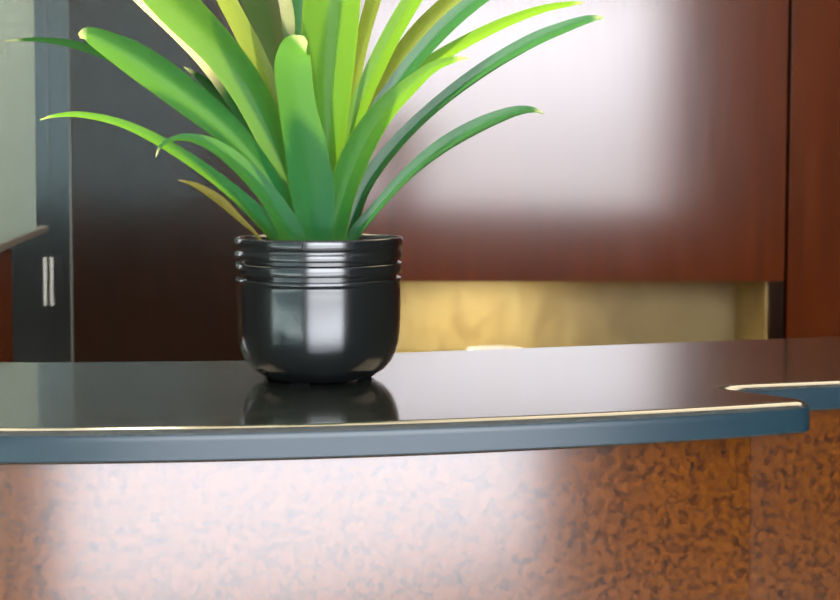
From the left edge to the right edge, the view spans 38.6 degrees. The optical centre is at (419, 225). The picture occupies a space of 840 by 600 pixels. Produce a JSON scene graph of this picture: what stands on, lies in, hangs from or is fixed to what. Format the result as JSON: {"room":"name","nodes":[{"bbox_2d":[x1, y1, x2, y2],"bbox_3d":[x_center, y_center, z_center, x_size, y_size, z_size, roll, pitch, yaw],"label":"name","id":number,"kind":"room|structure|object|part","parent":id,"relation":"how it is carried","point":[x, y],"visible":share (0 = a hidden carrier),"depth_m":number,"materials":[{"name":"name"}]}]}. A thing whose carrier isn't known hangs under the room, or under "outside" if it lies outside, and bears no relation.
{"room":"lobby","nodes":[
{"label":"lobby","id":0,"kind":"room"},
{"bbox_2d":[68,0,280,361],"bbox_3d":[-0.819,-0.250,4.425,0.857,2.847,0.340,0,2,0],"label":"wall panel","id":1,"kind":"object","parent":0,"point":[154,275],"visible":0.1,"depth_m":4.30,"materials":[{"name":"brown wood"}]},
{"bbox_2d":[68,10,73,361],"bbox_3d":[-1.251,-0.246,4.322,0.006,2.846,0.063,0,2,0],"label":"trim","id":2,"kind":"structure","parent":1,"relation":"attached to","point":[71,257],"depth_m":4.30,"materials":[{"name":"grey metal"}]},
{"bbox_2d":[359,0,788,280],"bbox_3d":[0.461,-0.741,4.457,1.695,1.869,0.439,0,2,0],"label":"wall panel","id":3,"kind":"object","parent":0,"point":[656,151],"visible":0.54,"depth_m":4.28,"materials":[{"name":"brown wood"}]},
{"bbox_2d":[396,281,783,349],"bbox_3d":[0.462,0.346,4.547,1.690,0.308,0.456,0,2,0],"label":"lit niche","id":4,"kind":"object","parent":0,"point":[435,315],"visible":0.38,"depth_m":4.75,"materials":[{"name":"yellow wood"}]},
{"bbox_3d":[1.251,0.346,4.555,0.007,0.308,0.440,0,2,0],"label":"panel","id":5,"kind":"part","parent":4,"relation":"part of","materials":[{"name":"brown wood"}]},
{"bbox_2d":[783,0,789,337],"bbox_3d":[-0.750,-0.241,4.845,8.900,2.900,0.100,0,2,0],"label":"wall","id":6,"kind":"structure","parent":0,"point":[789,0],"depth_m":4.80,"materials":[{"name":"brown"}]},
{"bbox_2d":[784,0,839,337],"bbox_3d":[2.455,-0.246,4.298,2.270,2.847,0.094,0,2,0],"label":"wall panel","id":7,"kind":"object","parent":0,"point":[812,259],"visible":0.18,"depth_m":4.29,"materials":[{"name":"brown wood"}]},
{"bbox_3d":[-0.800,1.361,1.949,9.000,0.100,6.400,0,2,0],"label":"floor","id":8,"kind":"structure","parent":0,"visible":0},
{"bbox_2d":[0,0,48,361],"bbox_3d":[-0.882,-0.162,2.583,0.026,2.896,1.501,0,2,-12],"label":"glass screen","id":9,"kind":"object","parent":8,"relation":"on","point":[17,58],"visible":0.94,"depth_m":2.60,"materials":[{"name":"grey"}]},
{"bbox_3d":[-0.802,0.678,2.225,0.018,1.242,0.713,0,2,-12],"label":"panel","id":10,"kind":"part","parent":9,"relation":"part of","materials":[{"name":"brown wood"}]},
{"bbox_3d":[-0.851,-0.787,2.426,0.010,1.636,1.224,0,2,-12],"label":"pane","id":11,"kind":"part","parent":9,"relation":"part of","materials":[{"name":"clear glass"}]},
{"bbox_3d":[-0.881,0.033,2.590,0.024,0.017,1.501,0,2,-12],"label":"rail","id":12,"kind":"part","parent":9,"relation":"part of","materials":[{"name":"grey"}]},
{"bbox_2d":[11,0,70,361],"bbox_3d":[-1.431,-0.236,4.686,0.600,2.896,0.176,0,2,0],"label":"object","id":13,"kind":"object","parent":8,"relation":"on","point":[41,276],"visible":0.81,"depth_m":4.64,"materials":[{"name":"grey wood"}]},
{"bbox_3d":[-1.443,0.214,4.634,0.012,0.186,0.036,0,2,0],"label":"handle","id":14,"kind":"part","parent":13,"relation":"part of","materials":[{"name":"silver metal"}]},
{"bbox_3d":[-1.418,0.214,4.634,0.012,0.186,0.036,0,2,0],"label":"handle","id":15,"kind":"part","parent":13,"relation":"part of","materials":[{"name":"silver metal"}]},
{"bbox_3d":[-1.285,-0.259,4.636,0.289,2.830,0.077,0,2,0],"label":"door","id":16,"kind":"part","parent":13,"relation":"part of","materials":[{"name":"black laminate"}]},
{"bbox_2d":[0,410,839,599],"bbox_3d":[-0.655,0.767,1.504,6.129,1.114,0.755,0,2,-5],"label":"reception desk","id":17,"kind":"object","parent":8,"relation":"on","point":[753,518],"visible":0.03,"depth_m":1.20,"materials":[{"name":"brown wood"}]},
{"bbox_2d":[0,336,839,464],"bbox_3d":[-0.539,0.191,1.530,6.370,0.033,0.874,0,2,-5],"label":"countertop","id":18,"kind":"structure","parent":17,"relation":"on","point":[545,398],"depth_m":1.26,"materials":[{"name":"black stone"}]},
{"bbox_2d":[5,0,603,385],"bbox_3d":[-0.144,-0.122,1.409,0.725,0.602,0.206,0,2,-4],"label":"potted plant","id":19,"kind":"object","parent":18,"relation":"on","point":[290,107],"visible":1,"depth_m":1.38,"materials":[{"name":"green plant"}]},
{"bbox_3d":[-0.119,0.094,1.414,0.198,0.162,0.198,0,2,0],"label":"pot","id":20,"kind":"part","parent":19,"relation":"part of","materials":[{"name":"black ceramic"}]},
{"bbox_3d":[1.359,0.722,1.659,2.114,1.036,0.116,-1,2,-16],"label":"panel","id":21,"kind":"part","parent":17,"relation":"part of","materials":[{"name":"brown wood"}]},
{"bbox_3d":[0.460,0.885,4.419,1.675,0.674,0.710,0,2,0],"label":"credenza","id":22,"kind":"object","parent":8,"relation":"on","visible":0},
{"bbox_2d":[395,350,458,352],"bbox_3d":[0.462,0.527,4.401,1.689,0.040,0.760,0,2,0],"label":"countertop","id":23,"kind":"structure","parent":22,"relation":"on","point":[397,351],"depth_m":4.76,"materials":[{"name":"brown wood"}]},
{"bbox_2d":[466,346,519,349],"bbox_3d":[0.261,0.471,4.139,0.208,0.090,0.208,0,2,0],"label":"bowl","id":24,"kind":"object","parent":23,"relation":"on","point":[475,347],"visible":0.12,"depth_m":4.22,"materials":[{"name":"white ceramic"}]}
]}

